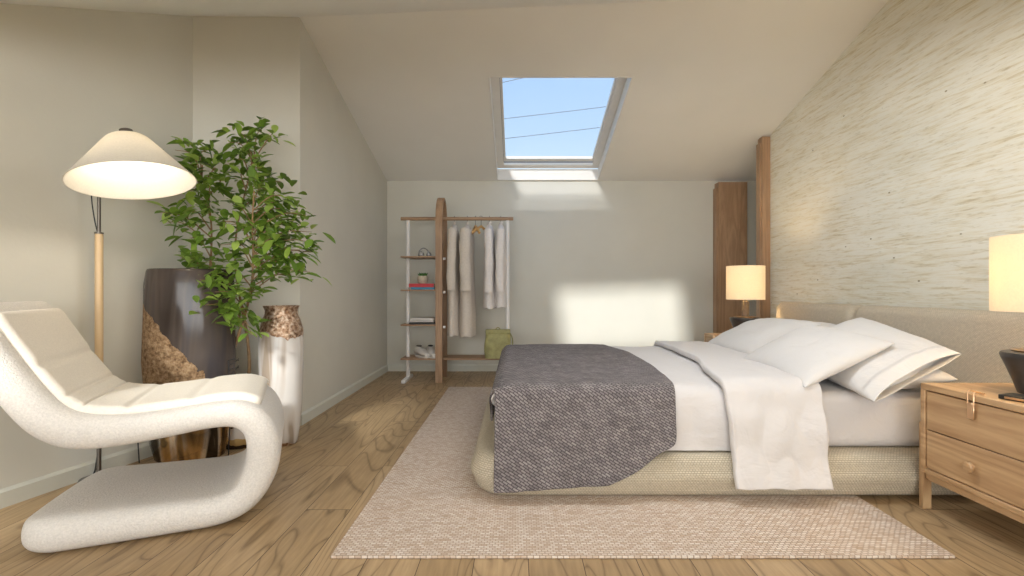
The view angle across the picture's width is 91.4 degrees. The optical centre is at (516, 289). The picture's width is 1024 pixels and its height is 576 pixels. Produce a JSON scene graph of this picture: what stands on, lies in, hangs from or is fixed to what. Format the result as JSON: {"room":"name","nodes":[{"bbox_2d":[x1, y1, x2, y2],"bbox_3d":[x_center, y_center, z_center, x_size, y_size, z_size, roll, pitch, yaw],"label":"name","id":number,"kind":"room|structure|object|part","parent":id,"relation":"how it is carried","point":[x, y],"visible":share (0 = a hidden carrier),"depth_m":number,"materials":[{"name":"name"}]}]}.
{"room":"bedroom","nodes":[
{"label":"bedroom","id":0,"kind":"room"},
{"bbox_2d":[0,3,192,488],"bbox_3d":[-2.779,-0.401,0.086,0.120,2.702,6.295,0,0,12],"label":"wall","id":1,"kind":"structure","parent":0,"point":[71,78],"depth_m":2.50,"materials":[{"name":"paint"}]},
{"bbox_2d":[0,442,152,508],"bbox_3d":[-2.713,0.910,0.071,0.016,0.080,6.295,0,0,12],"label":"baseboard","id":2,"kind":"structure","parent":1,"relation":"attached to","point":[29,489],"depth_m":2.41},
{"bbox_2d":[193,16,299,374],"bbox_3d":[-1.816,-0.495,3.377,0.632,2.889,0.120,0,0,-35],"label":"wall","id":3,"kind":"structure","parent":0,"point":[245,68],"depth_m":3.33,"materials":[{"name":"paint"}]},
{"bbox_2d":[0,0,679,16],"bbox_3d":[-0.200,-1.509,2.605,6.800,1.176,2.009,0,0,0],"label":"ceiling","id":4,"kind":"structure","parent":0,"point":[218,8],"depth_m":2.85,"materials":[{"name":"paint"}]},
{"bbox_2d":[300,19,386,412],"bbox_3d":[-1.583,-0.495,4.685,0.120,2.889,2.350,0,0,0],"label":"wall","id":5,"kind":"structure","parent":0,"point":[344,320],"depth_m":4.22,"materials":[{"name":"paint"}]},
{"bbox_2d":[301,364,387,424],"bbox_3d":[-1.515,0.910,4.685,0.016,0.080,2.350,0,0,0],"label":"baseboard","id":6,"kind":"structure","parent":5,"relation":"attached to","point":[316,410],"depth_m":4.25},
{"bbox_2d":[0,371,1023,575],"bbox_3d":[-0.250,1.000,1.425,6.900,0.100,9.150,0,0,0],"label":"floor","id":7,"kind":"structure","parent":0,"point":[322,482],"depth_m":1.90,"materials":[{"name":"brown wood"}]},
{"bbox_2d":[62,128,196,482],"bbox_3d":[-1.874,0.110,2.328,0.808,1.688,0.482,0,0,28],"label":"floor lamp","id":8,"kind":"object","parent":7,"relation":"on","point":[126,164],"visible":0.8,"depth_m":2.36,"materials":[{"name":"brown metal"}]},
{"bbox_3d":[-2.094,-0.411,2.497,0.053,0.272,0.031,0,0,0],"label":"cord","id":9,"kind":"part","parent":8,"relation":"part of","materials":[{"name":"black rubber"}]},
{"bbox_3d":[-2.090,0.731,2.500,0.020,0.402,0.020,0,0,0],"label":"stem","id":10,"kind":"part","parent":8,"relation":"part of","materials":[{"name":"brown metal"}]},
{"bbox_3d":[-1.927,-0.489,2.390,0.432,0.416,0.038,0,0,34],"label":"rod","id":11,"kind":"part","parent":8,"relation":"part of","materials":[{"name":"brown metal"}]},
{"bbox_3d":[-1.724,-0.570,2.250,0.472,0.276,0.481,0,0,0],"label":"lamp shade","id":12,"kind":"part","parent":8,"relation":"part of","materials":[{"name":"beige fabric"}]},
{"bbox_2d":[137,443,139,462],"bbox_3d":[-2.095,0.743,2.736,0.055,0.410,0.015,0,0,0],"label":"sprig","id":13,"kind":"object","parent":7,"relation":"on","point":[137,443],"visible":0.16,"depth_m":2.74,"materials":[{"name":"black plant"}]},
{"bbox_2d":[0,301,283,552],"bbox_3d":[-1.575,0.499,2.148,1.031,0.903,0.648,0,0,-24],"label":"lounge chair","id":14,"kind":"object","parent":7,"relation":"on","point":[53,386],"visible":1,"depth_m":1.95,"materials":[{"name":"beige fabric"}]},
{"bbox_2d":[0,308,268,413],"bbox_3d":[-1.571,0.287,2.163,0.870,0.416,0.525,0,0,-24],"label":"seat cushion","id":15,"kind":"object","parent":14,"relation":"on","point":[44,340],"depth_m":2.01,"materials":[{"name":"beige fabric"}]},
{"bbox_2d":[141,268,235,462],"bbox_3d":[-1.858,0.416,2.839,0.462,1.068,0.286,0,0,-17],"label":"floor vase","id":16,"kind":"object","parent":7,"relation":"on","point":[178,346],"visible":0.71,"depth_m":2.72,"materials":[{"name":"ceramic"}]},
{"bbox_2d":[228,358,238,455],"bbox_3d":[-1.611,0.668,2.835,0.064,0.560,0.015,0,0,0],"label":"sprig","id":17,"kind":"object","parent":7,"relation":"on","point":[238,358],"visible":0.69,"depth_m":2.84,"materials":[{"name":"black plant"}]},
{"bbox_2d":[146,116,335,449],"bbox_3d":[-1.589,-0.037,2.867,0.822,1.973,0.655,0,0,21],"label":"potted tree","id":18,"kind":"object","parent":7,"relation":"on","point":[266,235],"visible":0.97,"depth_m":2.87,"materials":[{"name":"green plant"}]},
{"bbox_3d":[-1.702,0.800,3.072,0.279,0.300,0.279,0,0,0],"label":"pot","id":19,"kind":"part","parent":18,"relation":"part of","materials":[{"name":"gold metal"}]},
{"bbox_2d":[258,305,303,446],"bbox_3d":[-1.464,0.523,3.110,0.254,0.853,0.258,0,0,0],"label":"floor vase","id":20,"kind":"object","parent":7,"relation":"on","point":[280,354],"visible":0.77,"depth_m":3.02,"materials":[{"name":"white ceramic"}]},
{"bbox_2d":[400,198,512,383],"bbox_3d":[-0.635,-0.012,5.280,1.190,1.923,0.420,0,0,0],"label":"clothes rack","id":21,"kind":"object","parent":7,"relation":"on","point":[441,357],"visible":0.83,"depth_m":5.28,"materials":[{"name":"brown wood"}]},
{"bbox_3d":[-1.155,0.089,5.300,0.042,1.651,0.042,0,0,0],"label":"post","id":22,"kind":"part","parent":21,"relation":"part of","materials":[{"name":"white metal"}]},
{"bbox_2d":[400,355,434,359],"bbox_3d":[-1.018,0.713,5.300,0.364,0.016,0.310,0,0,0],"label":"shelf","id":23,"kind":"object","parent":21,"relation":"attached to","point":[408,357],"depth_m":5.15,"materials":[{"name":"brown wood"}]},
{"bbox_2d":[400,323,434,325],"bbox_3d":[-1.018,0.363,5.300,0.364,0.016,0.310,0,0,0],"label":"shelf","id":24,"kind":"object","parent":21,"relation":"attached to","point":[405,324],"depth_m":5.15,"materials":[{"name":"brown wood"}]},
{"bbox_2d":[400,290,434,290],"bbox_3d":[-1.018,0.003,5.300,0.364,0.016,0.310,0,0,0],"label":"shelf","id":25,"kind":"object","parent":21,"relation":"attached to","point":[400,290],"depth_m":5.15,"materials":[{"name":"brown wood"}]},
{"bbox_2d":[400,256,434,258],"bbox_3d":[-1.018,-0.342,5.300,0.364,0.016,0.310,0,0,0],"label":"shelf","id":26,"kind":"object","parent":21,"relation":"attached to","point":[405,257],"depth_m":5.15,"materials":[{"name":"brown wood"}]},
{"bbox_2d":[414,345,429,357],"bbox_3d":[-1.000,0.646,5.260,0.100,0.117,0.276,0,0,-36],"label":"shoe","id":27,"kind":"object","parent":21,"relation":"on","point":[420,352],"visible":0.99,"depth_m":5.22,"materials":[{"name":"white fabric"}]},
{"bbox_2d":[409,322,434,323],"bbox_3d":[-0.980,0.344,5.270,0.270,0.019,0.240,0,0,0],"label":"folded cloth","id":28,"kind":"object","parent":21,"relation":"on","point":[409,322],"visible":0.61,"depth_m":5.15,"materials":[{"name":"fabric"}]},
{"bbox_2d":[410,317,434,321],"bbox_3d":[-0.983,0.312,5.270,0.254,0.043,0.220,0,0,0],"label":"folded cloth","id":29,"kind":"object","parent":28,"relation":"on","point":[414,319],"visible":0.76,"depth_m":5.16,"materials":[{"name":"white fabric"}]},
{"bbox_2d":[411,287,434,288],"bbox_3d":[-0.980,-0.018,5.260,0.240,0.024,0.180,0,0,-3],"label":"book","id":30,"kind":"object","parent":21,"relation":"on","point":[411,287],"visible":0.86,"depth_m":5.17,"materials":[{"name":"blue paper"}]},
{"bbox_2d":[409,284,434,286],"bbox_3d":[-0.985,-0.048,5.260,0.260,0.036,0.190,0,0,2],"label":"book","id":31,"kind":"object","parent":30,"relation":"on","point":[410,285],"visible":0.75,"depth_m":5.17,"materials":[{"name":"red paper"}]},
{"bbox_2d":[418,273,427,283],"bbox_3d":[-0.990,-0.124,5.260,0.112,0.116,0.112,0,0,0],"label":"potted succulent","id":32,"kind":"object","parent":31,"relation":"on","point":[422,277],"visible":1,"depth_m":5.22,"materials":[{"name":"beige ceramic"}]},
{"bbox_2d":[426,345,434,358],"bbox_3d":[-0.895,0.646,5.260,0.100,0.117,0.276,0,0,-21],"label":"shoe","id":33,"kind":"object","parent":21,"relation":"on","point":[430,348],"visible":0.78,"depth_m":5.19,"materials":[{"name":"white fabric"}]},
{"bbox_3d":[-0.635,-0.755,5.300,1.190,0.038,0.038,0,0,0],"label":"rail","id":34,"kind":"part","parent":21,"relation":"part of","materials":[{"name":"brown wood"}]},
{"bbox_2d":[443,355,498,359],"bbox_3d":[-0.445,0.713,5.300,0.639,0.016,0.310,0,0,0],"label":"shelf","id":35,"kind":"object","parent":21,"relation":"attached to","point":[446,357],"depth_m":5.22,"materials":[{"name":"brown wood"}]},
{"bbox_2d":[472,221,480,233],"bbox_3d":[-0.440,-0.684,5.300,0.032,0.207,0.318,0,0,-20],"label":"clothes hanger","id":36,"kind":"object","parent":21,"relation":"hanging from","point":[475,226],"visible":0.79,"depth_m":5.22,"materials":[{"name":"brown wood"}]},
{"bbox_3d":[-0.440,-0.634,5.300,0.032,0.108,0.318,0,0,-20],"label":"arm","id":37,"kind":"part","parent":36,"relation":"part of","materials":[{"name":"brown wood"}]},
{"bbox_2d":[471,225,485,233],"bbox_3d":[-0.380,-0.684,5.300,0.032,0.207,0.278,0,0,43],"label":"clothes hanger","id":38,"kind":"object","parent":21,"relation":"hanging from","point":[480,226],"visible":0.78,"depth_m":5.26,"materials":[{"name":"brown wood"}]},
{"bbox_2d":[484,327,512,358],"bbox_3d":[-0.192,0.543,5.212,0.304,0.320,0.183,0,0,-7],"label":"bag","id":39,"kind":"object","parent":21,"relation":"on","point":[496,339],"visible":0.77,"depth_m":5.15,"materials":[{"name":"fabric"}]},
{"bbox_3d":[-0.100,0.089,5.300,0.042,1.651,0.042,0,0,0],"label":"post","id":40,"kind":"part","parent":21,"relation":"part of","materials":[{"name":"white metal"}]},
{"bbox_3d":[-0.290,-0.744,5.300,0.006,0.087,0.049,0,0,0],"label":"clothes hanger","id":41,"kind":"object","parent":21,"relation":"hanging from","visible":0},
{"bbox_2d":[483,221,496,308],"bbox_3d":[-0.290,-0.264,5.269,0.144,0.920,0.441,0,0,0],"label":"shirt","id":42,"kind":"object","parent":41,"relation":"hanging from","point":[489,236],"visible":0.95,"depth_m":5.08,"materials":[{"name":"fabric"}]},
{"bbox_3d":[-0.663,-0.744,5.300,0.006,0.087,0.049,0,0,0],"label":"clothes hanger","id":43,"kind":"object","parent":21,"relation":"hanging from","visible":0},
{"bbox_2d":[446,221,459,336],"bbox_3d":[-0.662,-0.124,5.267,0.149,1.200,0.486,0,0,0],"label":"coat","id":44,"kind":"object","parent":43,"relation":"hanging from","point":[453,258],"visible":0.88,"depth_m":5.10,"materials":[{"name":"fabric"}]},
{"bbox_3d":[-0.525,-0.744,5.300,0.006,0.087,0.049,0,0,0],"label":"clothes hanger","id":45,"kind":"object","parent":21,"relation":"hanging from","visible":0},
{"bbox_2d":[459,221,475,336],"bbox_3d":[-0.527,-0.119,5.261,0.189,1.210,0.498,0,0,0],"label":"coat","id":46,"kind":"object","parent":45,"relation":"hanging from","point":[467,311],"visible":0.98,"depth_m":5.10,"materials":[{"name":"fabric"}]},
{"bbox_3d":[-0.172,-0.744,5.300,0.006,0.087,0.049,0,0,0],"label":"clothes hanger","id":47,"kind":"object","parent":21,"relation":"hanging from","visible":0},
{"bbox_2d":[495,221,506,307],"bbox_3d":[-0.170,-0.269,5.269,0.139,0.910,0.441,0,0,0],"label":"shirt","id":48,"kind":"object","parent":47,"relation":"hanging from","point":[500,251],"visible":0.99,"depth_m":5.08,"materials":[{"name":"fabric"}]},
{"bbox_2d":[330,387,955,557],"bbox_3d":[0.445,0.944,3.308,2.210,0.011,3.085,0,0,0],"label":"rug","id":49,"kind":"object","parent":7,"relation":"on","point":[430,503],"visible":0.69,"depth_m":2.04,"materials":[{"name":"beige carpet"}]},
{"bbox_2d":[470,302,1023,494],"bbox_3d":[1.126,0.519,3.169,2.698,0.835,2.502,0,0,0],"label":"frame","id":50,"kind":"object","parent":49,"relation":"on","point":[979,336],"visible":0.38,"depth_m":2.27,"materials":[{"name":"beige fabric"}]},
{"bbox_2d":[776,302,863,324],"bbox_3d":[2.330,0.426,3.882,0.195,0.648,1.019,0,0,0],"label":"cushion","id":51,"kind":"object","parent":50,"relation":"on","point":[836,314],"depth_m":3.75,"materials":[{"name":"beige fabric"}]},
{"bbox_2d":[819,379,920,445],"bbox_3d":[1.067,0.613,3.215,2.315,0.261,1.750,0,0,0],"label":"mattress","id":52,"kind":"object","parent":50,"relation":"on","point":[853,419],"visible":0.08,"depth_m":2.34,"materials":[{"name":"white fabric"}]},
{"bbox_2d":[491,346,730,450],"bbox_3d":[0.577,0.593,3.195,1.407,0.292,1.835,0,0,0],"label":"sheet","id":53,"kind":"object","parent":52,"relation":"on","point":[702,423],"visible":0.15,"depth_m":2.32,"materials":[{"name":"white fabric"}]},
{"bbox_2d":[489,344,676,493],"bbox_3d":[0.334,0.661,3.153,0.934,0.454,1.959,0,0,0],"label":"throw blanket","id":54,"kind":"object","parent":53,"relation":"on","point":[567,416],"visible":1,"depth_m":2.28,"materials":[{"name":"grey fabric"}]},
{"bbox_2d":[653,341,833,489],"bbox_3d":[1.273,0.638,3.154,0.489,0.469,2.029,0,0,5],"label":"duvet","id":55,"kind":"object","parent":53,"relation":"on","point":[779,433],"visible":0.94,"depth_m":2.24,"materials":[{"name":"white fabric"}]},
{"bbox_2d":[744,325,894,386],"bbox_3d":[1.562,0.329,2.659,0.489,0.245,0.762,0,0,0],"label":"pillow","id":56,"kind":"object","parent":55,"relation":"on","point":[814,354],"visible":0.96,"depth_m":2.48,"materials":[{"name":"white fabric"}]},
{"bbox_2d":[709,318,820,353],"bbox_3d":[1.695,0.320,3.545,0.457,0.244,0.826,0,0,0],"label":"pillow","id":57,"kind":"object","parent":52,"relation":"on","point":[748,336],"visible":0.72,"depth_m":3.36,"materials":[{"name":"white fabric"}]},
{"bbox_2d":[801,320,835,326],"bbox_3d":[2.030,0.318,3.580,0.331,0.187,0.778,0,0,0],"label":"pillow","id":58,"kind":"object","parent":52,"relation":"on","point":[821,323],"visible":0.03,"depth_m":3.41,"materials":[{"name":"white fabric"}]},
{"bbox_2d":[827,317,960,401],"bbox_3d":[1.809,0.324,2.594,0.526,0.322,0.886,0,0,0],"label":"pillow","id":59,"kind":"object","parent":52,"relation":"on","point":[871,378],"visible":0.63,"depth_m":2.31,"materials":[{"name":"white fabric"}]},
{"bbox_2d":[890,369,957,388],"bbox_3d":[1.839,0.391,2.665,0.389,0.163,0.808,0,0,0],"label":"pillow","id":60,"kind":"object","parent":52,"relation":"on","point":[937,376],"visible":0.1,"depth_m":2.28,"materials":[{"name":"white fabric"}]},
{"bbox_2d":[856,305,1023,382],"bbox_3d":[2.330,0.426,2.646,0.195,0.648,1.456,0,0,0],"label":"headboard","id":61,"kind":"object","parent":50,"relation":"on","point":[979,336],"depth_m":2.50,"materials":[{"name":"beige fabric"}]},
{"bbox_2d":[704,333,720,341],"bbox_3d":[1.964,0.668,4.430,0.471,0.565,0.537,0,0,0],"label":"nightstand","id":62,"kind":"object","parent":7,"relation":"on","point":[707,336],"visible":0.14,"depth_m":4.58,"materials":[{"name":"brown wood"}]},
{"bbox_2d":[726,265,764,327],"bbox_3d":[2.010,0.096,4.400,0.316,0.612,0.316,0,0,0],"label":"table lamp","id":63,"kind":"object","parent":62,"relation":"on","point":[743,282],"visible":0.76,"depth_m":4.28,"materials":[{"name":"fabric"}]},
{"bbox_3d":[2.010,-0.064,4.400,0.316,0.294,0.316,0,0,0],"label":"lamp shade","id":64,"kind":"part","parent":63,"relation":"part of","materials":[{"name":"fabric"}]},
{"bbox_2d":[713,182,746,332],"bbox_3d":[2.470,-0.145,5.798,0.350,2.190,0.115,0,0,0],"label":"wood panel","id":65,"kind":"object","parent":7,"relation":"on","point":[729,198],"visible":0.53,"depth_m":5.74,"materials":[{"name":"brown wood"}]},
{"bbox_2d":[919,383,1023,523],"bbox_3d":[1.964,0.668,1.925,0.471,0.565,0.537,0,0,0],"label":"nightstand","id":66,"kind":"object","parent":7,"relation":"on","point":[971,439],"visible":0.99,"depth_m":1.93,"materials":[{"name":"brown wood"}]},
{"bbox_3d":[1.782,0.762,2.182,0.040,0.375,0.023,0,0,0],"label":"leg","id":67,"kind":"part","parent":66,"relation":"part of","materials":[{"name":"brown wood"}]},
{"bbox_3d":[1.742,0.682,1.925,0.027,0.042,0.042,0,0,0],"label":"knob","id":68,"kind":"part","parent":66,"relation":"part of","materials":[{"name":"brown wood"}]},
{"bbox_3d":[1.953,0.680,1.925,0.394,0.162,0.438,0,0,0],"label":"drawer","id":69,"kind":"part","parent":66,"relation":"part of","materials":[{"name":"brown wood"}]},
{"bbox_3d":[1.953,0.514,1.925,0.394,0.162,0.438,0,0,0],"label":"drawer","id":70,"kind":"part","parent":66,"relation":"part of","materials":[{"name":"brown wood"}]},
{"bbox_3d":[1.766,0.442,1.925,0.045,0.113,0.032,0,0,0],"label":"handle","id":71,"kind":"part","parent":66,"relation":"part of","materials":[{"name":"gold metal"}]},
{"bbox_2d":[989,233,1023,393],"bbox_3d":[2.030,0.096,1.920,0.316,0.612,0.316,0,0,0],"label":"table lamp","id":72,"kind":"object","parent":66,"relation":"on","point":[1006,252],"visible":1,"depth_m":1.92,"materials":[{"name":"fabric"}]},
{"bbox_3d":[2.030,-0.064,1.920,0.316,0.294,0.316,0,0,0],"label":"lamp shade","id":73,"kind":"part","parent":72,"relation":"part of","materials":[{"name":"fabric"}]},
{"bbox_2d":[998,393,1023,401],"bbox_3d":[1.845,0.393,1.788,0.090,0.016,0.160,0,0,-20],"label":"notebook","id":74,"kind":"object","parent":66,"relation":"on","point":[1008,396],"visible":1,"depth_m":1.82,"materials":[{"name":"black paper"}]},
{"bbox_2d":[387,181,755,363],"bbox_3d":[0.735,-0.180,5.920,4.770,2.260,0.120,0,0,0],"label":"wall","id":75,"kind":"structure","parent":0,"point":[609,263],"depth_m":5.86,"materials":[{"name":"paint"}]},
{"bbox_2d":[388,364,497,370],"bbox_3d":[0.739,0.910,5.852,4.523,0.080,0.016,0,0,0],"label":"baseboard","id":76,"kind":"structure","parent":75,"relation":"attached to","point":[391,367],"depth_m":5.84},
{"bbox_2d":[299,0,887,180],"bbox_3d":[-0.200,-1.670,4.628,6.800,0.856,2.744,0,0,0],"label":"ceiling","id":77,"kind":"structure","parent":0,"point":[712,78],"depth_m":4.03,"materials":[{"name":"paint"}]},
{"bbox_2d":[488,76,632,179],"bbox_3d":[0.358,-1.588,4.971,1.193,0.616,1.742,0,0,0],"label":"window","id":78,"kind":"structure","parent":77,"relation":"attached to","point":[621,85],"depth_m":5.42,"materials":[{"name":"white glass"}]},
{"bbox_3d":[0.362,-1.680,4.980,1.020,0.429,1.450,0,0,0],"label":"sash","id":79,"kind":"part","parent":78,"relation":"part of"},
{"bbox_2d":[770,0,1023,317],"bbox_3d":[2.560,-0.515,0.975,0.120,2.930,7.950,0,0,0],"label":"wall","id":80,"kind":"structure","parent":0,"point":[892,178],"depth_m":3.22,"materials":[{"name":"paper"}]},
{"bbox_2d":[756,136,769,317],"bbox_3d":[2.450,-0.282,4.975,0.099,2.465,0.090,0,0,0],"label":"board","id":81,"kind":"object","parent":80,"relation":"attached to","point":[763,146],"visible":0.58,"depth_m":4.93,"materials":[{"name":"brown wood"}]},
{"label":"outside","id":82,"kind":"structure","parent":0,"visible":0},
{"bbox_2d":[504,106,605,118],"bbox_3d":[0.500,-3.336,9.000,13.002,1.521,0.015,0,0,0],"label":"overhead wire","id":83,"kind":"object","parent":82,"point":[604,106],"visible":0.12,"depth_m":9.00,"materials":[{"name":"grey metal"}]},
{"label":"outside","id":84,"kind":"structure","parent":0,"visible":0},
{"bbox_2d":[505,127,599,138],"bbox_3d":[0.500,-2.976,9.000,13.002,1.521,0.015,0,0,0],"label":"overhead wire","id":85,"kind":"object","parent":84,"point":[596,127],"visible":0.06,"depth_m":9.00,"materials":[{"name":"grey metal"}]}
]}

